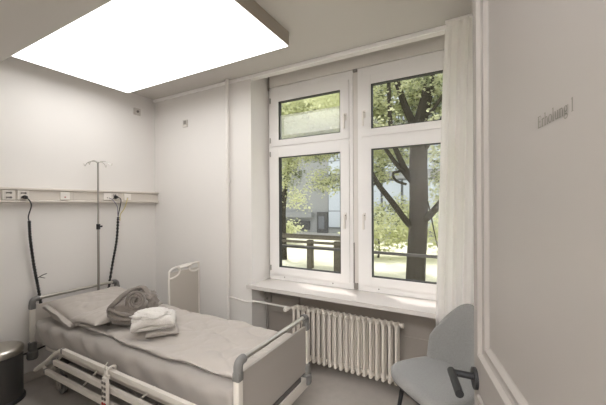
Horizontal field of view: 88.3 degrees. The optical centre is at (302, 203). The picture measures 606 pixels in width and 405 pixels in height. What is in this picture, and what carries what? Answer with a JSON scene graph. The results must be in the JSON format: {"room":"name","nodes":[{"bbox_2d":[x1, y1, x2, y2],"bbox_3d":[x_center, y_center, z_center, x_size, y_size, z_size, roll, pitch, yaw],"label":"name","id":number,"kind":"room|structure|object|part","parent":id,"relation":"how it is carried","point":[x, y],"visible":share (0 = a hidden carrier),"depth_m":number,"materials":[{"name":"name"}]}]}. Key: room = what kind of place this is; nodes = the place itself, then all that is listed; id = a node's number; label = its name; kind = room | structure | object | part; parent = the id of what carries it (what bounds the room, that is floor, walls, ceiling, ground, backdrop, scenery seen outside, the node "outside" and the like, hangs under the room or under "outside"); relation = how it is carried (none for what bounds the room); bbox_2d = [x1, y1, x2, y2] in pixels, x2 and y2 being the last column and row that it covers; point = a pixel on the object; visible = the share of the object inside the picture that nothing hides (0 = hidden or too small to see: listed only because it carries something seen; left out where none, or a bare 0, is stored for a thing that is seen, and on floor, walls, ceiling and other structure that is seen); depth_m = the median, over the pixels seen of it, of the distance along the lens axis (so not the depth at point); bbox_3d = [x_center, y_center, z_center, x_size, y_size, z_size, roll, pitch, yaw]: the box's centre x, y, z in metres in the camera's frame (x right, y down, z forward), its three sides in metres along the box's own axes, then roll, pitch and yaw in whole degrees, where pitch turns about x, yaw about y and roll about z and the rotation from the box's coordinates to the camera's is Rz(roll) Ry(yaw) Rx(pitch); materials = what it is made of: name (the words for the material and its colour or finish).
{"room":"hospital room","nodes":[
{"label":"hospital room","id":0,"kind":"room"},
{"bbox_2d":[0,56,155,373],"bbox_3d":[-2.490,0.048,3.085,0.200,3.130,3.000,0,0,29],"label":"wall","id":1,"kind":"structure","parent":0,"point":[53,123],"depth_m":3.11,"materials":[{"name":"paint"}]},
{"bbox_2d":[24,363,70,382],"bbox_3d":[-2.443,1.574,2.936,0.012,0.078,2.375,0,0,29],"label":"baseboard","id":2,"kind":"structure","parent":1,"relation":"attached to","point":[29,376],"depth_m":2.88,"materials":[{"name":"beige"}]},
{"bbox_2d":[0,187,158,202],"bbox_3d":[-2.399,-0.077,2.964,0.078,0.135,2.275,0,0,29],"label":"rail","id":3,"kind":"object","parent":1,"relation":"attached to","point":[7,194],"visible":0.94,"depth_m":3.09,"materials":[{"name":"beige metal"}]},
{"bbox_2d":[2,190,14,199],"bbox_3d":[-2.529,-0.076,2.679,0.014,0.082,0.085,0,0,29],"label":"socket","id":4,"kind":"object","parent":3,"relation":"attached to","point":[6,194],"depth_m":2.67,"materials":[{"name":"grey plastic"}]},
{"bbox_2d":[17,190,28,199],"bbox_3d":[-2.481,-0.076,2.766,0.014,0.082,0.085,0,0,29],"label":"socket","id":5,"kind":"object","parent":3,"relation":"attached to","point":[20,193],"depth_m":2.76,"materials":[{"name":"grey plastic"}]},
{"bbox_2d":[22,195,46,303],"bbox_3d":[-2.432,0.439,2.824,0.077,1.032,0.176,0,0,10],"label":"power cable","id":6,"kind":"object","parent":3,"relation":"hanging from","point":[23,196],"visible":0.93,"depth_m":2.82,"materials":[{"name":"black plastic"}]},
{"bbox_2d":[60,192,69,199],"bbox_3d":[-2.326,-0.078,3.046,0.016,0.076,0.080,0,0,29],"label":"switch","id":7,"kind":"object","parent":3,"relation":"attached to","point":[63,195],"depth_m":3.04,"materials":[{"name":"white plastic"}]},
{"bbox_2d":[103,193,110,199],"bbox_3d":[-2.133,-0.079,3.396,0.016,0.076,0.080,0,0,29],"label":"socket","id":8,"kind":"object","parent":3,"relation":"attached to","point":[106,196],"depth_m":3.38,"materials":[{"name":"grey plastic"}]},
{"bbox_2d":[107,195,120,287],"bbox_3d":[-2.091,0.430,3.454,0.076,1.046,0.132,0,0,38],"label":"power cable","id":9,"kind":"object","parent":3,"relation":"hanging from","point":[115,196],"visible":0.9,"depth_m":3.47,"materials":[{"name":"black plastic"}]},
{"bbox_2d":[111,193,117,199],"bbox_3d":[-2.097,-0.078,3.463,0.014,0.082,0.085,0,0,29],"label":"socket","id":10,"kind":"object","parent":3,"relation":"attached to","point":[112,194],"depth_m":3.45,"materials":[{"name":"grey plastic"}]},
{"bbox_2d":[124,194,130,199],"bbox_3d":[-2.024,-0.079,3.594,0.016,0.076,0.080,0,0,29],"label":"socket","id":11,"kind":"object","parent":3,"relation":"attached to","point":[126,196],"depth_m":3.59,"materials":[{"name":"grey plastic"}]},
{"bbox_2d":[134,108,140,115],"bbox_3d":[-1.994,-1.110,3.757,0.030,0.080,0.080,0,0,29],"label":"wall sensor","id":12,"kind":"object","parent":1,"relation":"attached to","point":[137,111],"visible":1,"depth_m":3.75,"materials":[{"name":"beige plastic"}]},
{"bbox_2d":[15,360,417,404],"bbox_3d":[-0.779,1.664,1.233,4.970,0.120,4.600,0,0,29],"label":"floor","id":13,"kind":"structure","parent":0,"point":[328,386],"depth_m":2.64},
{"bbox_2d":[0,341,25,404],"bbox_3d":[-2.476,1.381,2.508,0.330,0.464,0.375,0,0,29],"label":"pedal bin","id":14,"kind":"object","parent":13,"relation":"on","point":[12,391],"visible":1,"depth_m":2.50,"materials":[{"name":"grey metal"}]},
{"bbox_3d":[-2.466,1.187,2.527,0.312,0.076,0.312,0,0,29],"label":"lid","id":15,"kind":"part","parent":14,"relation":"part of","materials":[{"name":"silver metal"}]},
{"bbox_2d":[26,279,311,404],"bbox_3d":[-1.206,1.210,2.544,2.464,0.793,0.913,0,0,29],"label":"hospital bed","id":16,"kind":"object","parent":13,"relation":"on","point":[282,374],"visible":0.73,"depth_m":2.10,"materials":[{"name":"beige metal"}]},
{"bbox_3d":[-2.426,1.130,2.797,0.038,0.405,0.038,0,0,29],"label":"post","id":17,"kind":"part","parent":16,"relation":"part of","materials":[{"name":"beige paint"}]},
{"bbox_3d":[-2.244,1.082,3.127,0.018,0.340,0.715,0,0,29],"label":"headboard","id":18,"kind":"part","parent":16,"relation":"part of","materials":[{"name":"beige plastic"}]},
{"bbox_3d":[-2.245,0.856,3.127,0.031,0.031,0.695,0,0,29],"label":"rail","id":19,"kind":"part","parent":16,"relation":"part of","materials":[{"name":"silver metal"}]},
{"bbox_2d":[84,160,111,289],"bbox_3d":[-2.130,0.353,3.248,0.212,1.596,0.212,0,0,44],"label":"pole","id":20,"kind":"object","parent":16,"relation":"attached to","point":[98,226],"visible":0.98,"depth_m":3.24,"materials":[{"name":"grey metal"}]},
{"bbox_3d":[-1.204,1.251,2.548,2.300,0.041,0.695,0,0,29],"label":"mattress frame","id":21,"kind":"part","parent":16,"relation":"part of","materials":[{"name":"beige paint"}]},
{"bbox_3d":[-1.155,1.121,2.010,1.535,0.038,0.028,0,0,29],"label":"rail","id":22,"kind":"part","parent":16,"relation":"part of","materials":[{"name":"white metal"}]},
{"bbox_2d":[101,362,159,404],"bbox_3d":[-1.134,1.237,2.091,0.381,0.368,0.086,0,0,-13],"label":"bed remote control","id":23,"kind":"object","parent":16,"relation":"hanging from","point":[105,379],"visible":0.95,"depth_m":2.03,"materials":[{"name":"beige plastic"}]},
{"bbox_2d":[35,316,232,404],"bbox_3d":[-1.200,1.120,2.540,2.295,0.217,0.786,0,0,29],"label":"mattress","id":24,"kind":"object","parent":16,"relation":"on","point":[193,384],"visible":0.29,"depth_m":2.05,"materials":[{"name":"white fabric"}]},
{"bbox_2d":[42,286,125,328],"bbox_3d":[-1.924,0.943,2.945,0.553,0.174,0.695,0,0,32],"label":"pillow","id":25,"kind":"object","parent":24,"relation":"on","point":[62,310],"visible":0.59,"depth_m":2.79,"materials":[{"name":"beige fabric"}]},
{"bbox_2d":[79,304,291,378],"bbox_3d":[-0.967,0.995,2.458,1.785,0.046,0.706,0,0,29],"label":"duvet","id":26,"kind":"object","parent":24,"relation":"on","point":[209,343],"visible":0.6,"depth_m":2.27,"materials":[{"name":"white fabric"}]},
{"bbox_2d":[70,302,162,325],"bbox_3d":[-1.608,0.928,2.739,0.381,0.096,0.632,0,0,29],"label":"pillow","id":27,"kind":"object","parent":26,"relation":"on","point":[97,317],"visible":0.27,"depth_m":2.51,"materials":[{"name":"white fabric"}]},
{"bbox_2d":[106,285,159,325],"bbox_3d":[-1.415,0.845,2.589,0.338,0.307,0.366,0,0,7],"label":"blanket","id":28,"kind":"object","parent":26,"relation":"on","point":[134,299],"visible":0.8,"depth_m":2.47,"materials":[{"name":"grey fabric"}]},
{"bbox_2d":[145,324,178,337],"bbox_3d":[-1.063,0.947,2.364,0.223,0.041,0.174,0,0,-22],"label":"folded towel","id":29,"kind":"object","parent":26,"relation":"on","point":[154,333],"visible":0.49,"depth_m":2.30,"materials":[{"name":"beige fabric"}]},
{"bbox_2d":[129,307,175,332],"bbox_3d":[-1.145,0.863,2.377,0.325,0.142,0.258,0,0,-20],"label":"towel","id":30,"kind":"object","parent":29,"relation":"on","point":[152,318],"visible":1,"depth_m":2.30,"materials":[{"name":"white fabric"}]},
{"bbox_3d":[-0.342,1.094,1.648,0.038,0.355,0.038,0,0,29],"label":"post","id":31,"kind":"part","parent":16,"relation":"part of","materials":[{"name":"white metal"}]},
{"bbox_3d":[-0.160,1.065,1.978,0.018,0.332,0.715,0,0,29],"label":"footboard","id":32,"kind":"part","parent":16,"relation":"part of","materials":[{"name":"beige plastic"}]},
{"bbox_3d":[-0.161,0.833,1.978,0.031,0.031,0.695,0,0,29],"label":"rail","id":33,"kind":"part","parent":16,"relation":"part of","materials":[{"name":"silver metal"}]},
{"bbox_3d":[-0.177,1.249,1.943,0.026,0.032,0.635,0,0,29],"label":"extension rail","id":34,"kind":"part","parent":16,"relation":"part of","materials":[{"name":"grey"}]},
{"bbox_3d":[0.022,1.092,2.309,0.038,0.355,0.038,0,0,29],"label":"post","id":35,"kind":"part","parent":16,"relation":"part of","materials":[{"name":"white metal"}]},
{"bbox_2d":[168,261,199,312],"bbox_3d":[-1.298,1.123,3.351,0.330,0.968,0.415,0,0,29],"label":"headboard","id":36,"kind":"object","parent":13,"relation":"on","point":[184,285],"visible":0.7,"depth_m":3.33,"materials":[{"name":"beige plastic"}]},
{"bbox_2d":[391,304,474,404],"bbox_3d":[0.889,1.138,2.019,0.535,0.919,0.524,0,0,-19],"label":"upholstered chair","id":37,"kind":"object","parent":13,"relation":"on","point":[426,380],"visible":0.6,"depth_m":2.07,"materials":[{"name":"grey fabric"}]},
{"bbox_3d":[0.656,1.389,2.126,0.096,0.419,0.032,0,0,25],"label":"leg","id":38,"kind":"part","parent":37,"relation":"part of","materials":[{"name":"black metal"}]},
{"bbox_3d":[0.877,1.183,2.015,0.490,0.020,0.503,0,0,-19],"label":"seat frame","id":39,"kind":"part","parent":37,"relation":"part of","materials":[{"name":"black metal"}]},
{"bbox_3d":[0.877,1.142,2.015,0.510,0.082,0.524,0,0,-19],"label":"seat","id":40,"kind":"part","parent":37,"relation":"part of","materials":[{"name":"grey fabric"}]},
{"bbox_3d":[1.050,0.908,2.075,0.191,0.462,0.457,0,0,-19],"label":"backrest","id":41,"kind":"part","parent":37,"relation":"part of","materials":[{"name":"grey fabric"}]},
{"bbox_2d":[447,0,605,404],"bbox_3d":[0.415,0.368,0.583,0.129,2.440,0.935,0,0,16],"label":"door","id":42,"kind":"structure","parent":13,"relation":"on","point":[539,66],"depth_m":0.60,"materials":[{"name":"grey paint"}]},
{"bbox_3d":[0.494,0.549,0.955,0.077,0.027,0.133,0,0,16],"label":"lever","id":43,"kind":"part","parent":42,"relation":"part of","materials":[{"name":"black metal"}]},
{"bbox_3d":[0.440,0.328,0.589,0.022,2.240,0.780,0,0,16],"label":"moulding","id":44,"kind":"part","parent":42,"relation":"part of","materials":[{"name":"grey paint"}]},
{"bbox_2d":[155,31,444,328],"bbox_3d":[0.308,-0.002,3.013,4.770,3.200,0.425,0,0,29],"label":"wall","id":45,"kind":"structure","parent":0,"point":[190,161],"depth_m":3.48,"materials":[{"name":"paint"}]},
{"bbox_2d":[183,120,187,127],"bbox_3d":[-1.396,-0.950,3.697,0.075,0.085,0.018,0,0,29],"label":"wall outlet","id":46,"kind":"object","parent":45,"relation":"attached to","point":[185,122],"visible":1,"depth_m":3.69,"materials":[{"name":"beige plastic"}]},
{"bbox_2d":[225,79,288,319],"bbox_3d":[-0.485,0.138,3.213,0.756,2.930,0.091,0,0,21],"label":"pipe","id":47,"kind":"object","parent":45,"relation":"attached to","point":[227,181],"visible":0.98,"depth_m":3.32,"materials":[{"name":"white metal"}]},
{"bbox_2d":[153,25,445,102],"bbox_3d":[0.084,-1.315,2.878,4.520,0.032,0.022,0,0,29],"label":"molding","id":48,"kind":"structure","parent":45,"relation":"attached to","point":[440,28],"depth_m":2.83,"materials":[{"name":"white paint"}]},
{"bbox_2d":[269,70,353,288],"bbox_3d":[0.066,-0.229,3.285,0.985,2.128,0.181,0,0,29],"label":"window","id":49,"kind":"structure","parent":45,"relation":"in","point":[341,142],"depth_m":3.21,"materials":[{"name":"white paint"}]},
{"bbox_3d":[0.059,-0.920,3.279,0.915,0.572,0.066,0,0,29],"label":"sash","id":50,"kind":"part","parent":49,"relation":"part of","materials":[{"name":"white paint"}]},
{"bbox_3d":[0.064,0.080,3.279,0.915,1.384,0.066,0,0,29],"label":"sash","id":51,"kind":"part","parent":49,"relation":"part of","materials":[{"name":"white paint"}]},
{"bbox_3d":[0.401,-0.805,3.024,0.024,0.155,0.050,0,0,29],"label":"handle","id":52,"kind":"part","parent":49,"relation":"part of","materials":[{"name":"white plastic"}]},
{"bbox_3d":[0.406,0.165,3.024,0.024,0.155,0.050,0,0,29],"label":"handle","id":53,"kind":"part","parent":49,"relation":"part of","materials":[{"name":"white plastic"}]},
{"bbox_2d":[269,34,444,87],"bbox_3d":[0.533,-1.400,3.051,2.000,0.205,0.135,0,0,29],"label":"trim","id":54,"kind":"structure","parent":45,"relation":"attached to","point":[434,44],"depth_m":2.96,"materials":[{"name":"white"}]},
{"bbox_2d":[358,50,443,300],"bbox_3d":[0.972,-0.234,2.786,0.985,2.128,0.181,0,0,29],"label":"window","id":55,"kind":"structure","parent":45,"relation":"in","point":[424,133],"depth_m":2.89,"materials":[{"name":"white paint"}]},
{"bbox_3d":[0.568,-0.805,2.932,0.024,0.155,0.050,0,0,29],"label":"handle","id":56,"kind":"part","parent":55,"relation":"part of","materials":[{"name":"white plastic"}]},
{"bbox_3d":[0.573,0.165,2.932,0.024,0.155,0.050,0,0,29],"label":"handle","id":57,"kind":"part","parent":55,"relation":"part of","materials":[{"name":"white plastic"}]},
{"bbox_3d":[0.970,0.075,2.779,0.915,1.384,0.066,0,0,29],"label":"sash","id":58,"kind":"part","parent":55,"relation":"part of","materials":[{"name":"white paint"}]},
{"bbox_3d":[0.965,-0.925,2.779,0.915,0.572,0.066,0,0,29],"label":"sash","id":59,"kind":"part","parent":55,"relation":"part of","materials":[{"name":"white paint"}]},
{"bbox_2d":[131,0,471,99],"bbox_3d":[-0.893,-1.450,1.056,4.970,0.250,4.195,0,0,29],"label":"ceiling","id":60,"kind":"structure","parent":0,"point":[316,28],"depth_m":2.35,"materials":[{"name":"grey paint"}]},
{"bbox_2d":[12,0,288,92],"bbox_3d":[-1.248,-1.268,2.483,2.060,0.111,0.981,0,0,29],"label":"ceiling light","id":61,"kind":"object","parent":60,"relation":"attached to","point":[127,46],"visible":0.92,"depth_m":2.34,"materials":[{"name":"beige plastic"}]},
{"bbox_2d":[0,0,111,61],"bbox_3d":[-0.856,-1.270,1.173,4.520,0.110,0.935,0,0,29],"label":"trim","id":62,"kind":"structure","parent":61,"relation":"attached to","point":[23,23],"depth_m":2.04,"materials":[{"name":"grey paint"}]},
{"bbox_2d":[445,13,471,23],"bbox_3d":[1.516,-1.331,2.021,1.085,0.013,0.030,0,0,29],"label":"track","id":63,"kind":"object","parent":60,"relation":"attached to","point":[469,15],"visible":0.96,"depth_m":2.23,"materials":[{"name":"white metal"}]},
{"bbox_2d":[436,16,473,325],"bbox_3d":[1.272,0.121,2.156,0.695,2.884,0.059,0,0,29],"label":"curtain","id":64,"kind":"object","parent":63,"relation":"hanging from","point":[455,256],"visible":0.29,"depth_m":2.25,"materials":[{"name":"white fabric"}]},
{"bbox_2d":[272,300,428,341],"bbox_3d":[0.517,1.232,2.946,1.950,0.630,0.008,0,0,29],"label":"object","id":65,"kind":"structure","parent":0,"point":[298,300],"depth_m":2.75,"materials":[{"name":"beige paint"}]},
{"bbox_2d":[266,293,435,381],"bbox_3d":[0.534,1.232,3.038,2.050,0.730,0.170,0,0,29],"label":"wall","id":66,"kind":"structure","parent":0,"point":[420,327],"depth_m":2.87,"materials":[{"name":"beige paint"}]},
{"bbox_2d":[264,291,299,328],"bbox_3d":[-0.226,1.281,3.335,0.428,0.640,0.043,0,0,29],"label":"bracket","id":67,"kind":"object","parent":66,"relation":"attached to","point":[267,295],"visible":0.84,"depth_m":3.40,"materials":[{"name":"grey metal"}]},
{"bbox_2d":[246,278,435,318],"bbox_3d":[0.413,0.851,2.874,2.097,0.037,0.344,0,0,29],"label":"windowsill","id":68,"kind":"object","parent":66,"relation":"attached to","point":[380,301],"visible":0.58,"depth_m":2.80,"materials":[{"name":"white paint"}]},
{"bbox_2d":[283,304,403,385],"bbox_3d":[0.357,1.249,2.881,1.120,0.506,0.275,0,0,29],"label":"radiator","id":69,"kind":"object","parent":66,"relation":"attached to","point":[356,357],"visible":0.89,"depth_m":2.77,"materials":[{"name":"beige metal"}]},
{"bbox_3d":[0.601,-0.053,3.163,10.000,4.300,0.120,0,0,29],"label":"wall","id":70,"kind":"structure","parent":0,"visible":0},
{"bbox_2d":[353,69,358,289],"bbox_3d":[0.532,-0.260,3.059,0.050,2.185,0.127,0,0,29],"label":"trim","id":71,"kind":"structure","parent":70,"relation":"attached to","point":[355,71],"depth_m":3.02,"materials":[{"name":"white"}]},
{"bbox_2d":[282,245,436,258],"bbox_3d":[0.621,0.541,3.399,3.000,0.032,0.310,0,0,29],"label":"guard rail","id":72,"kind":"object","parent":70,"relation":"attached to","point":[287,246],"visible":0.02,"depth_m":3.42,"materials":[{"name":"grey"}]},
{"label":"outside","id":73,"kind":"structure","parent":0,"visible":0},
{"bbox_2d":[282,232,437,281],"bbox_3d":[10.840,2.093,30.000,110.000,0.100,57.000,0,0,29],"label":"ground","id":74,"kind":"structure","parent":73,"point":[395,267],"depth_m":11.42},
{"bbox_2d":[286,217,306,239],"bbox_3d":[-1.206,1.349,16.669,3.003,1.587,2.071,0,0,29],"label":"shrub","id":75,"kind":"object","parent":74,"relation":"on","point":[289,225],"visible":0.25,"depth_m":16.33,"materials":[{"name":"green plant"}]},
{"bbox_2d":[281,93,339,259],"bbox_3d":[0.120,-1.084,10.870,5.156,6.475,2.769,0,0,26],"label":"slender tree","id":76,"kind":"object","parent":74,"relation":"on","point":[293,113],"visible":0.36,"depth_m":10.46,"materials":[{"name":"green plant"}]},
{"bbox_2d":[282,233,339,271],"bbox_3d":[-0.678,1.586,10.924,5.050,1.035,0.670,0,0,29],"label":"fence","id":77,"kind":"object","parent":74,"relation":"on","point":[310,252],"visible":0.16,"depth_m":10.09,"materials":[{"name":"brown wood"}]},
{"bbox_3d":[-0.814,1.409,10.679,5.050,0.080,0.070,0,0,29],"label":"rail","id":78,"kind":"part","parent":77,"relation":"part of","materials":[{"name":"brown wood"}]},
{"bbox_3d":[0.239,1.639,10.195,0.170,0.920,0.180,0,0,29],"label":"post","id":79,"kind":"part","parent":77,"relation":"part of","materials":[{"name":"brown wood"}]},
{"bbox_3d":[-0.536,1.108,11.187,5.050,0.080,0.070,0,0,29],"label":"rail","id":80,"kind":"part","parent":77,"relation":"part of","materials":[{"name":"brown wood"}]},
{"bbox_3d":[-0.825,1.249,10.661,5.050,0.080,0.070,0,0,29],"label":"rail","id":81,"kind":"part","parent":77,"relation":"part of","materials":[{"name":"brown wood"}]},
{"bbox_3d":[-0.816,1.109,10.679,5.050,0.080,0.070,0,0,29],"label":"rail","id":82,"kind":"part","parent":77,"relation":"part of","materials":[{"name":"brown wood"}]},
{"bbox_3d":[1.168,1.634,9.684,0.400,0.920,0.180,0,0,29],"label":"post","id":83,"kind":"part","parent":77,"relation":"part of","materials":[{"name":"brown wood"}]},
{"bbox_2d":[287,232,437,242],"bbox_3d":[6.874,2.064,17.627,55.000,0.040,2.500,0,0,29],"label":"path","id":84,"kind":"structure","parent":74,"relation":"on","point":[329,234],"depth_m":21.09,"materials":[{"name":"grey"}]},
{"bbox_2d":[282,73,442,237],"bbox_3d":[9.450,-3.150,23.386,46.400,10.400,10.300,0,0,29],"label":"office building","id":85,"kind":"structure","parent":74,"relation":"on","point":[324,217],"depth_m":22.19,"materials":[{"name":"grey concrete"}]},
{"bbox_3d":[1.325,1.343,22.328,0.450,0.900,0.040,0,0,29],"label":"pane","id":86,"kind":"part","parent":85,"relation":"part of","materials":[{"name":"grey glass"}]},
{"bbox_3d":[1.398,1.343,22.356,0.850,1.500,0.100,0,0,29],"label":"entrance door","id":87,"kind":"part","parent":85,"relation":"part of","materials":[{"name":"grey glass"}]},
{"bbox_3d":[2.295,-3.332,21.780,1.120,2.540,0.040,0,0,29],"label":"pane","id":88,"kind":"part","parent":85,"relation":"part of","materials":[{"name":"clear glass"}]},
{"bbox_3d":[2.313,0.093,21.780,1.120,3.090,0.040,0,0,29],"label":"pane","id":89,"kind":"part","parent":85,"relation":"part of","materials":[{"name":"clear glass"}]},
{"bbox_3d":[4.555,0.081,20.544,1.120,3.090,0.040,0,0,29],"label":"pane","id":90,"kind":"part","parent":85,"relation":"part of","materials":[{"name":"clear glass"}]},
{"bbox_3d":[5.658,-3.350,19.926,1.120,2.540,0.040,0,0,29],"label":"pane","id":91,"kind":"part","parent":85,"relation":"part of","materials":[{"name":"clear glass"}]},
{"bbox_3d":[5.676,0.075,19.926,1.120,3.090,0.040,0,0,29],"label":"pane","id":92,"kind":"part","parent":85,"relation":"part of","materials":[{"name":"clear glass"}]},
{"bbox_3d":[6.796,0.069,19.308,1.120,3.090,0.040,0,0,29],"label":"pane","id":93,"kind":"part","parent":85,"relation":"part of","materials":[{"name":"clear glass"}]},
{"bbox_3d":[7.899,-3.361,18.690,1.120,2.540,0.040,0,0,29],"label":"pane","id":94,"kind":"part","parent":85,"relation":"part of","materials":[{"name":"clear glass"}]},
{"bbox_3d":[7.918,0.064,18.690,1.120,3.090,0.040,0,0,29],"label":"pane","id":95,"kind":"part","parent":85,"relation":"part of","materials":[{"name":"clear glass"}]},
{"bbox_2d":[304,73,442,280],"bbox_3d":[2.990,-1.629,8.343,6.156,7.555,3.852,0,0,23],"label":"broadleaf tree","id":96,"kind":"object","parent":74,"relation":"on","point":[419,101],"visible":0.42,"depth_m":7.60,"materials":[{"name":"green plant"}]},
{"bbox_2d":[338,204,437,259],"bbox_3d":[3.426,1.002,11.900,4.290,2.233,2.052,0,0,14],"label":"leafy shrub","id":97,"kind":"object","parent":74,"relation":"on","point":[395,233],"visible":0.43,"depth_m":11.68,"materials":[{"name":"green plant"}]},
{"bbox_2d":[428,205,438,252],"bbox_3d":[5.453,0.974,11.654,2.371,2.389,2.049,0,0,29],"label":"shrub","id":98,"kind":"object","parent":74,"relation":"on","point":[435,219],"visible":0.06,"depth_m":11.90,"materials":[{"name":"green plant"}]}
]}

